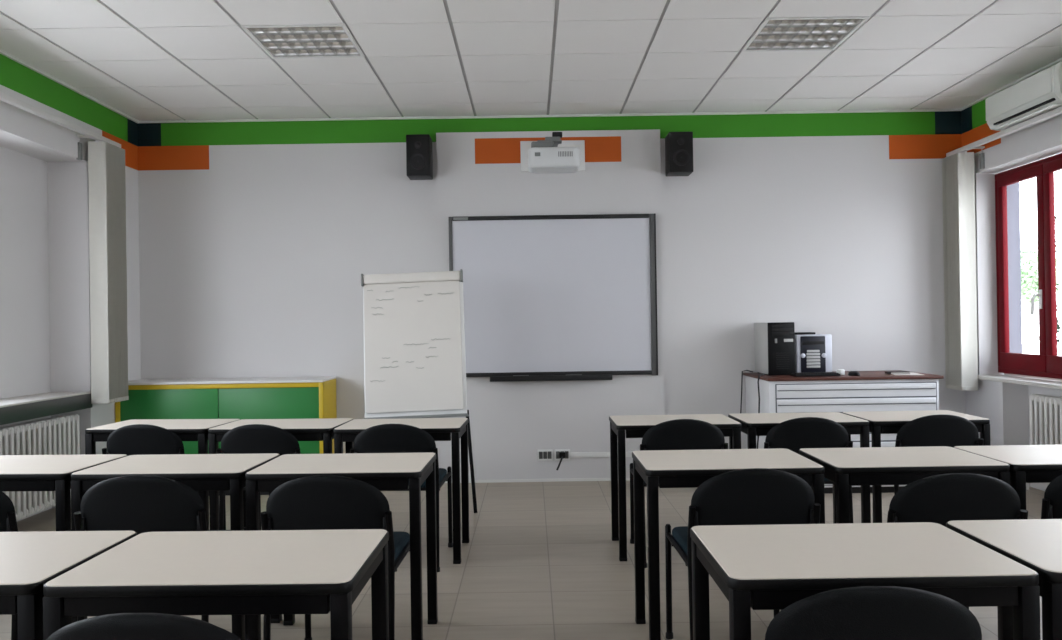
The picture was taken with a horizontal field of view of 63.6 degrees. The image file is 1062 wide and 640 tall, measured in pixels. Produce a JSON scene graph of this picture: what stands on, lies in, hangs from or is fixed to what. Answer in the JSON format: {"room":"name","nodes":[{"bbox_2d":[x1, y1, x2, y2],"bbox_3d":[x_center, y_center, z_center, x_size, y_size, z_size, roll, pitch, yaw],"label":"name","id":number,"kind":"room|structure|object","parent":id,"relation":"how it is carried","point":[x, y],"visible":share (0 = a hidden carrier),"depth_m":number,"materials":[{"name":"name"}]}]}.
{"room":"classroom","nodes":[
{"label":"classroom","id":0,"kind":"room"},
{"bbox_2d":[0,54,140,521],"bbox_3d":[-3.469,-0.246,2.740,0.473,3.220,8.680,-1,0,0],"label":"wall","id":1,"kind":"structure","parent":0,"point":[45,344],"depth_m":6.19,"materials":[{"name":"paint"}]},
{"bbox_2d":[0,414,79,520],"bbox_3d":[-3.370,1.019,4.620,0.261,0.700,3.250,-1,0,0],"label":"radiator","id":2,"kind":"object","parent":1,"relation":"attached to","point":[59,435],"visible":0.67,"depth_m":5.65,"materials":[{"name":"metal"}]},
{"bbox_2d":[0,392,91,424],"bbox_3d":[-3.352,0.574,4.269,0.323,0.117,3.935,-1,0,0],"label":"windowsill","id":3,"kind":"structure","parent":1,"relation":"attached to","point":[27,407],"depth_m":5.65,"materials":[{"name":"stone"}]},
{"bbox_2d":[0,92,128,403],"bbox_3d":[-3.157,-0.374,4.415,0.180,1.948,4.230,-1,0,0],"label":"vertical blind","id":4,"kind":"object","parent":1,"relation":"attached to","point":[106,158],"visible":1,"depth_m":6.21,"materials":[{"name":"fabric"}]},
{"bbox_2d":[0,49,1061,122],"bbox_3d":[0.153,-1.701,2.746,6.814,0.016,8.680,-1,0,0],"label":"trim","id":5,"kind":"structure","parent":1,"relation":"attached to","point":[2,52],"depth_m":7.06,"materials":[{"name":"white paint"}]},
{"bbox_2d":[0,480,1044,639],"bbox_3d":[0.199,1.369,2.760,7.814,0.120,9.130,-1,0,0],"label":"floor","id":6,"kind":"structure","parent":0,"point":[540,560],"depth_m":4.41,"materials":[{"name":"tile"}]},
{"bbox_2d":[0,490,72,639],"bbox_3d":[-2.115,0.956,3.305,0.476,0.780,0.548,-1,0,-6],"label":"chair","id":7,"kind":"object","parent":6,"relation":"on","point":[8,523],"visible":0.21,"depth_m":3.10,"materials":[{"name":"black plastic"}]},
{"bbox_2d":[0,454,127,623],"bbox_3d":[-2.152,0.977,3.620,0.690,0.740,0.495,-1,0,3],"label":"table","id":8,"kind":"object","parent":6,"relation":"on","point":[17,472],"visible":0.42,"depth_m":3.40,"materials":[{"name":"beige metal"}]},
{"bbox_2d":[0,531,136,639],"bbox_3d":[-1.433,0.961,2.151,0.690,0.740,0.495,-1,0,1],"label":"table","id":9,"kind":"object","parent":6,"relation":"on","point":[28,560],"visible":0.68,"depth_m":2.08,"materials":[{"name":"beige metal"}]},
{"bbox_2d":[46,613,241,639],"bbox_3d":[-0.744,0.941,1.900,0.476,0.757,0.548,-1,0,2],"label":"chair","id":10,"kind":"object","parent":6,"relation":"on","point":[119,626],"visible":1,"depth_m":1.63,"materials":[{"name":"black plastic"}]},
{"bbox_2d":[73,475,247,639],"bbox_3d":[-1.408,0.945,3.317,0.476,0.780,0.548,-1,0,-1],"label":"chair","id":11,"kind":"object","parent":6,"relation":"on","point":[140,504],"visible":0.48,"depth_m":3.07,"materials":[{"name":"black plastic"}]},
{"bbox_2d":[85,419,239,529],"bbox_3d":[-2.150,0.983,5.056,0.718,0.740,0.495,-1,0,5],"label":"table","id":12,"kind":"object","parent":6,"relation":"on","point":[186,429],"visible":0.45,"depth_m":4.84,"materials":[{"name":"white laminate"}]},
{"bbox_2d":[102,424,225,529],"bbox_3d":[-2.095,0.959,4.914,0.476,0.784,0.548,-1,0,5],"label":"chair","id":13,"kind":"object","parent":6,"relation":"on","point":[137,439],"visible":0.42,"depth_m":4.66,"materials":[{"name":"fabric"}]},
{"bbox_2d":[71,453,281,639],"bbox_3d":[-1.451,0.967,3.573,0.683,0.740,0.495,-1,0,2],"label":"table","id":14,"kind":"object","parent":6,"relation":"on","point":[200,472],"visible":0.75,"depth_m":3.35,"materials":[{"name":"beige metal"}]},
{"bbox_2d":[43,529,388,639],"bbox_3d":[-0.731,0.950,2.122,0.690,0.740,0.495,-1,0,1],"label":"table","id":15,"kind":"object","parent":6,"relation":"on","point":[262,572],"visible":1,"depth_m":1.96,"materials":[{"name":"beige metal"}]},
{"bbox_2d":[115,376,336,495],"bbox_3d":[-2.405,0.919,6.835,1.610,0.888,0.462,-1,0,0],"label":"base cabinet","id":16,"kind":"object","parent":6,"relation":"on","point":[254,397],"visible":0.37,"depth_m":6.63,"materials":[{"name":"green wood"}]},
{"bbox_2d":[216,424,300,529],"bbox_3d":[-1.435,0.949,4.833,0.476,0.784,0.548,-1,0,6],"label":"chair","id":17,"kind":"object","parent":6,"relation":"on","point":[251,438],"visible":0.38,"depth_m":4.58,"materials":[{"name":"black plastic"}]},
{"bbox_2d":[208,418,353,529],"bbox_3d":[-1.432,0.971,4.981,0.704,0.740,0.495,-1,0,3],"label":"table","id":18,"kind":"object","parent":6,"relation":"on","point":[301,429],"visible":0.48,"depth_m":4.76,"materials":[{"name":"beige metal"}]},
{"bbox_2d":[260,475,409,639],"bbox_3d":[-0.709,0.934,3.256,0.476,0.780,0.548,-1,0,2],"label":"chair","id":19,"kind":"object","parent":6,"relation":"on","point":[319,502],"visible":0.68,"depth_m":3.01,"materials":[{"name":"black plastic"}]},
{"bbox_2d":[245,452,437,639],"bbox_3d":[-0.753,0.956,3.526,0.683,0.740,0.495,-1,0,1],"label":"table","id":20,"kind":"object","parent":6,"relation":"on","point":[383,471],"visible":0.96,"depth_m":3.31,"materials":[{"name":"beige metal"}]},
{"bbox_2d":[333,418,469,563],"bbox_3d":[-0.722,0.960,4.901,0.697,0.740,0.495,-1,0,2],"label":"table","id":21,"kind":"object","parent":6,"relation":"on","point":[440,429],"visible":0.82,"depth_m":4.69,"materials":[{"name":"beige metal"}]},
{"bbox_2d":[350,424,452,571],"bbox_3d":[-0.710,0.938,4.765,0.476,0.784,0.548,-1,0,3],"label":"chair","id":22,"kind":"object","parent":6,"relation":"on","point":[384,438],"visible":0.51,"depth_m":4.52,"materials":[{"name":"black plastic"}]},
{"bbox_2d":[361,269,477,512],"bbox_3d":[-0.826,0.494,6.339,0.889,1.704,0.897,-1,0,0],"label":"flip chart","id":23,"kind":"object","parent":6,"relation":"on","point":[414,329],"visible":0.96,"depth_m":6.08,"materials":[{"name":"white paper"}]},
{"bbox_2d":[609,414,740,560],"bbox_3d":[0.812,0.937,4.892,0.683,0.740,0.495,-1,0,0],"label":"table","id":24,"kind":"object","parent":6,"relation":"on","point":[636,426],"visible":0.7,"depth_m":4.68,"materials":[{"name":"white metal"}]},
{"bbox_2d":[630,419,727,567],"bbox_3d":[0.815,0.915,4.776,0.476,0.784,0.548,-1,0,0],"label":"chair","id":25,"kind":"object","parent":6,"relation":"on","point":[678,434],"visible":0.52,"depth_m":4.53,"materials":[{"name":"black plastic"}]},
{"bbox_2d":[632,448,824,639],"bbox_3d":[0.782,0.932,3.484,0.683,0.740,0.495,-1,0,0],"label":"table","id":26,"kind":"object","parent":6,"relation":"on","point":[674,468],"visible":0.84,"depth_m":3.31,"materials":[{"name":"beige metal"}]},
{"bbox_2d":[665,468,820,639],"bbox_3d":[0.790,0.912,3.266,0.476,0.780,0.548,-1,0,-1],"label":"chair","id":27,"kind":"object","parent":6,"relation":"on","point":[752,496],"visible":0.68,"depth_m":3.02,"materials":[{"name":"black plastic"}]},
{"bbox_2d":[728,412,870,523],"bbox_3d":[1.520,0.927,4.902,0.669,0.740,0.495,-1,0,0],"label":"table","id":28,"kind":"object","parent":6,"relation":"on","point":[753,425],"visible":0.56,"depth_m":4.69,"materials":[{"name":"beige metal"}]},
{"bbox_2d":[764,417,852,522],"bbox_3d":[1.479,0.905,4.776,0.476,0.784,0.548,-1,0,1],"label":"chair","id":29,"kind":"object","parent":6,"relation":"on","point":[795,434],"visible":0.41,"depth_m":4.53,"materials":[{"name":"black plastic"}]},
{"bbox_2d":[743,370,943,493],"bbox_3d":[2.403,0.856,6.688,1.300,0.868,0.740,-1,0,0],"label":"drawer cabinet","id":30,"kind":"object","parent":6,"relation":"on","point":[871,390],"visible":0.28,"depth_m":6.34,"materials":[{"name":"white metal"}]},
{"bbox_2d":[740,370,752,412],"bbox_3d":[1.641,0.855,6.992,0.363,0.892,0.060,-1,0,0],"label":"lead","id":31,"kind":"object","parent":30,"relation":"hanging from","point":[744,370],"visible":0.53,"depth_m":7.00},
{"bbox_2d":[757,372,764,448],"bbox_3d":[1.762,0.857,6.745,0.194,0.886,0.474,-1,0,-16],"label":"cable","id":32,"kind":"object","parent":30,"relation":"hanging from","point":[757,372],"visible":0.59,"depth_m":6.52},
{"bbox_2d":[754,322,794,375],"bbox_3d":[1.938,0.224,6.829,0.207,0.410,0.423,-1,0,0],"label":"computer","id":33,"kind":"object","parent":30,"relation":"on","point":[774,342],"visible":0.96,"depth_m":6.62,"materials":[{"name":"black plastic"}]},
{"bbox_2d":[776,353,789,368],"bbox_3d":[1.947,0.316,6.620,0.100,0.125,0.005,-1,0,0],"label":"vent","id":34,"kind":"object","parent":33,"relation":"attached to","point":[782,359],"depth_m":6.62,"materials":[{"name":"black plastic"}]},
{"bbox_2d":[795,334,831,372],"bbox_3d":[2.195,0.269,6.814,0.273,0.312,0.412,-1,0,0],"label":"computer","id":35,"kind":"object","parent":30,"relation":"on","point":[813,352],"visible":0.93,"depth_m":6.62,"materials":[{"name":"silver metal"}]},
{"bbox_2d":[795,332,815,334],"bbox_3d":[2.136,0.105,6.744,0.155,0.017,0.173,-1,0,0],"label":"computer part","id":36,"kind":"object","parent":35,"relation":"on","point":[796,333],"visible":0.88,"depth_m":6.66,"materials":[{"name":"black plastic"}]},
{"bbox_2d":[790,372,840,376],"bbox_3d":[2.154,0.412,6.494,0.335,0.025,0.140,-1,0,-2],"label":"keyboard","id":37,"kind":"object","parent":30,"relation":"on","point":[800,374],"visible":1,"depth_m":6.43,"materials":[{"name":"black plastic"}]},
{"bbox_2d":[837,369,844,374],"bbox_3d":[2.369,0.401,6.718,0.051,0.042,0.313,-1,0,-6],"label":"power adapter","id":38,"kind":"object","parent":30,"relation":"on","point":[840,371],"visible":0.66,"depth_m":6.57,"materials":[{"name":"white plastic"}]},
{"bbox_2d":[848,371,859,375],"bbox_3d":[2.443,0.403,6.480,0.072,0.035,0.115,-1,0,-11],"label":"mouse","id":39,"kind":"object","parent":30,"relation":"on","point":[851,373],"visible":1,"depth_m":6.44,"materials":[{"name":"black plastic"}]},
{"bbox_2d":[892,372,923,374],"bbox_3d":[2.869,0.413,6.581,0.210,0.002,0.297,-1,0,9],"label":"paper sheet","id":40,"kind":"object","parent":30,"relation":"on","point":[911,373],"visible":0.71,"depth_m":6.49,"materials":[{"name":"white paper"}]},
{"bbox_2d":[885,371,909,373],"bbox_3d":[2.816,0.405,6.581,0.150,0.016,0.110,-1,0,3],"label":"notebook","id":41,"kind":"object","parent":40,"relation":"on","point":[886,372],"visible":1,"depth_m":6.53,"materials":[{"name":"white paper"}]},
{"bbox_2d":[690,522,1040,639],"bbox_3d":[0.778,0.927,2.102,0.683,0.740,0.495,-1,0,0],"label":"table","id":42,"kind":"object","parent":6,"relation":"on","point":[756,567],"visible":0.99,"depth_m":1.96,"materials":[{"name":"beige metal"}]},
{"bbox_2d":[765,586,981,639],"bbox_3d":[0.726,0.920,1.996,0.476,0.757,0.548,-1,0,3],"label":"chair","id":43,"kind":"object","parent":6,"relation":"on","point":[861,612],"visible":1,"depth_m":1.74,"materials":[{"name":"black plastic"}]},
{"bbox_2d":[799,446,1012,639],"bbox_3d":[1.492,0.922,3.475,0.662,0.740,0.495,-1,0,0],"label":"table","id":44,"kind":"object","parent":6,"relation":"on","point":[845,467],"visible":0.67,"depth_m":3.25,"materials":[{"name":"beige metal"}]},
{"bbox_2d":[842,410,990,522],"bbox_3d":[2.194,0.917,4.912,0.649,0.740,0.495,-1,0,0],"label":"table","id":45,"kind":"object","parent":6,"relation":"on","point":[880,422],"visible":0.44,"depth_m":4.68,"materials":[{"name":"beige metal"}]},
{"bbox_2d":[894,414,983,494],"bbox_3d":[2.183,0.894,4.807,0.476,0.784,0.548,-1,0,0],"label":"chair","id":46,"kind":"object","parent":6,"relation":"on","point":[931,430],"visible":0.34,"depth_m":4.55,"materials":[{"name":"black plastic"}]},
{"bbox_2d":[887,473,1027,526],"bbox_3d":[1.468,0.905,3.156,0.476,0.772,0.548,-1,0,2],"label":"chair","id":47,"kind":"object","parent":6,"relation":"on","point":[941,499],"visible":0.44,"depth_m":2.90,"materials":[{"name":"black plastic"}]},
{"bbox_2d":[946,519,1061,639],"bbox_3d":[1.481,0.917,2.117,0.683,0.740,0.495,-1,0,0],"label":"table","id":48,"kind":"object","parent":6,"relation":"on","point":[1036,544],"visible":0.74,"depth_m":2.09,"materials":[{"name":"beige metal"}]},
{"bbox_2d":[953,444,1061,608],"bbox_3d":[2.167,0.912,3.475,0.676,0.740,0.495,-1,0,0],"label":"table","id":49,"kind":"object","parent":6,"relation":"on","point":[1028,463],"visible":0.41,"depth_m":3.32,"materials":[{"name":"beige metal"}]},
{"bbox_2d":[1041,475,1061,518],"bbox_3d":[2.122,0.891,3.215,0.476,0.780,0.548,-1,0,17],"label":"chair","id":50,"kind":"object","parent":6,"relation":"on","point":[1051,508],"visible":0.27,"depth_m":3.05,"materials":[{"name":"black plastic"}]},
{"bbox_2d":[0,0,1061,120],"bbox_3d":[0.151,-1.841,2.772,7.814,0.260,9.130,-1,0,0],"label":"ceiling","id":51,"kind":"structure","parent":0,"point":[146,60],"depth_m":5.51,"materials":[{"name":"tile"}]},
{"bbox_2d":[241,23,364,58],"bbox_3d":[-1.360,-1.732,5.180,0.612,0.114,0.612,-1,0,0],"label":"ceiling light","id":52,"kind":"object","parent":51,"relation":"attached to","point":[308,40],"visible":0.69,"depth_m":5.17,"materials":[{"name":"white plastic"}]},
{"bbox_2d":[741,16,870,51],"bbox_3d":[1.640,-1.777,5.181,0.612,0.114,0.612,-1,0,0],"label":"ceiling light","id":53,"kind":"object","parent":51,"relation":"attached to","point":[779,33],"visible":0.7,"depth_m":5.18,"materials":[{"name":"white metal"}]},
{"bbox_2d":[137,111,965,467],"bbox_3d":[0.172,-0.285,7.181,6.814,3.220,0.200,-1,0,0],"label":"wall","id":54,"kind":"structure","parent":0,"point":[257,240],"depth_m":7.08,"materials":[{"name":"paint"}]},
{"bbox_2d":[406,134,432,179],"bbox_3d":[-0.902,-1.317,6.955,0.188,0.330,0.260,-1,0,0],"label":"loudspeaker","id":55,"kind":"object","parent":54,"relation":"attached to","point":[419,152],"visible":1,"depth_m":6.83,"materials":[{"name":"black plastic"}]},
{"bbox_2d":[445,478,629,482],"bbox_3d":[0.196,1.314,7.049,6.814,0.022,0.053,-1,0,0],"label":"baseboard","id":56,"kind":"structure","parent":54,"relation":"attached to","point":[569,479],"depth_m":7.02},
{"bbox_2d":[538,449,552,460],"bbox_3d":[0.116,1.108,7.022,0.124,0.090,0.017,-1,0,0],"label":"wall socket","id":57,"kind":"object","parent":54,"relation":"attached to","point":[543,455],"visible":1,"depth_m":7.02,"materials":[{"name":"white plastic"}]},
{"bbox_2d":[548,451,551,458],"bbox_3d":[0.152,1.107,7.019,0.032,0.060,0.008,-1,0,0],"label":"outlet","id":58,"kind":"object","parent":57,"relation":"attached to","point":[549,452],"depth_m":7.01,"materials":[{"name":"grey plastic"}]},
{"bbox_2d":[436,129,664,479],"bbox_3d":[0.162,-0.114,7.058,1.842,2.878,0.045,-1,0,0],"label":"wall panel","id":59,"kind":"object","parent":54,"relation":"attached to","point":[479,173],"depth_m":7.04,"materials":[{"name":"paint"}]},
{"bbox_2d":[520,132,584,171],"bbox_3d":[0.178,-1.347,6.670,0.527,0.250,0.740,-1,0,0],"label":"mount","id":60,"kind":"object","parent":54,"relation":"attached to","point":[525,146],"visible":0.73,"depth_m":7.02,"materials":[{"name":"white metal"}]},
{"bbox_2d":[528,141,579,173],"bbox_3d":[0.167,-1.202,6.314,0.374,0.210,0.282,-1,0,0],"label":"projector","id":61,"kind":"object","parent":60,"relation":"hanging from","point":[543,157],"visible":1,"depth_m":6.18,"materials":[{"name":"white plastic"}]},
{"bbox_2d":[531,141,553,147],"bbox_3d":[0.083,-1.277,6.335,0.165,0.056,0.180,-1,0,0],"label":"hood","id":62,"kind":"object","parent":61,"relation":"attached to","point":[535,143],"depth_m":6.24,"materials":[{"name":"grey plastic"}]},
{"bbox_2d":[448,213,657,381],"bbox_3d":[0.181,-0.182,6.983,1.691,1.349,0.105,-1,0,0],"label":"whiteboard","id":63,"kind":"object","parent":54,"relation":"attached to","point":[546,297],"visible":0.86,"depth_m":7.00,"materials":[{"name":"grey plastic"}]},
{"bbox_2d":[490,374,611,381],"bbox_3d":[0.162,0.469,6.976,0.993,0.047,0.095,-1,0,0],"label":"tray","id":64,"kind":"object","parent":63,"relation":"on","point":[493,377],"depth_m":6.93,"materials":[{"name":"black plastic"}]},
{"bbox_2d":[555,449,569,459],"bbox_3d":[0.256,1.106,7.022,0.124,0.090,0.017,-1,0,0],"label":"wall socket","id":65,"kind":"object","parent":54,"relation":"attached to","point":[567,451],"visible":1,"depth_m":7.02,"materials":[{"name":"white plastic"}]},
{"bbox_2d":[556,452,565,469],"bbox_3d":[0.244,1.152,6.984,0.078,0.145,0.057,-1,0,0],"label":"plug","id":66,"kind":"object","parent":65,"relation":"attached to","point":[562,455],"visible":1,"depth_m":6.98,"materials":[{"name":"black plastic"}]},
{"bbox_2d":[570,452,631,457],"bbox_3d":[0.709,1.103,7.024,0.777,0.043,0.014,-1,0,0],"label":"cord cover","id":67,"kind":"object","parent":54,"relation":"attached to","point":[575,454],"visible":0.49,"depth_m":7.02,"materials":[{"name":"white plastic"}]},
{"bbox_2d":[665,132,692,175],"bbox_3d":[1.199,-1.342,6.955,0.191,0.322,0.260,-1,0,0],"label":"loudspeaker","id":68,"kind":"object","parent":54,"relation":"attached to","point":[678,145],"visible":1,"depth_m":6.83,"materials":[{"name":"black plastic"}]},
{"bbox_2d":[961,100,1061,490],"bbox_3d":[3.753,-0.355,2.743,0.345,3.220,8.680,-1,0,0],"label":"wall","id":69,"kind":"structure","parent":0,"point":[1006,405],"depth_m":6.86,"materials":[{"name":"paint"}]},
{"bbox_2d":[978,373,1061,389],"bbox_3d":[3.760,0.442,5.885,0.428,0.050,1.990,-1,0,0],"label":"windowsill","id":70,"kind":"structure","parent":69,"relation":"attached to","point":[1053,383],"depth_m":6.29,"materials":[{"name":"stone"}]},
{"bbox_2d":[985,61,1061,130],"bbox_3d":[3.456,-1.525,5.887,0.210,0.268,0.880,-1,0,0],"label":"air conditioner","id":71,"kind":"object","parent":69,"relation":"attached to","point":[1040,93],"visible":0.99,"depth_m":5.82,"materials":[{"name":"white plastic"}]},
{"bbox_2d":[995,153,1061,378],"bbox_3d":[3.713,-0.377,5.898,0.118,1.588,1.930,-1,0,0],"label":"window","id":72,"kind":"structure","parent":69,"relation":"in","point":[1047,364],"depth_m":6.26,"materials":[{"name":"red paint"}]},
{"bbox_2d":[942,106,1061,390],"bbox_3d":[3.492,-0.414,5.638,0.180,1.938,2.870,-1,0,0],"label":"vertical blind","id":73,"kind":"object","parent":72,"relation":"attached to","point":[958,176],"visible":1,"depth_m":6.80,"materials":[{"name":"fabric"}]},
{"bbox_2d":[1026,394,1061,489],"bbox_3d":[3.728,0.904,5.733,0.130,0.725,1.370,-1,0,0],"label":"radiator","id":74,"kind":"object","parent":69,"relation":"attached to","point":[1045,410],"visible":0.49,"depth_m":6.10,"materials":[{"name":"metal"}]},
{"label":"outside","id":75,"kind":"structure","parent":0,"visible":0},
{"bbox_2d":[1022,344,1061,355],"bbox_3d":[0.026,2.063,9.992,120.000,0.050,100.000,-1,0,0],"label":"ground","id":76,"kind":"structure","parent":75,"point":[1026,348],"depth_m":50.74,"materials":[{"name":"white"}]},
{"bbox_2d":[1021,245,1061,354],"bbox_3d":[11.785,0.072,19.951,1.514,3.661,1.508,-1,0,0],"label":"tree","id":77,"kind":"object","parent":76,"relation":"on","point":[1030,276],"visible":0.42,"depth_m":19.90,"materials":[{"name":"green plant"}]},
{"bbox_2d":[1055,198,1060,354],"bbox_3d":[13.334,-0.738,22.003,0.529,5.531,0.532,-1,0,0],"label":"tree","id":78,"kind":"object","parent":76,"relation":"on","point":[1057,308],"visible":0.02,"depth_m":21.89,"materials":[{"name":"green plant"}]},
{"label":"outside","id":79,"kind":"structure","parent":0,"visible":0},
{"bbox_2d":[1021,251,1061,252],"bbox_3d":[10.227,-1.151,14.009,11.500,0.042,0.019,-1,0,0],"label":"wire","id":80,"kind":"object","parent":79,"point":[1021,251],"visible":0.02,"depth_m":14.00,"materials":[{"name":"white"}]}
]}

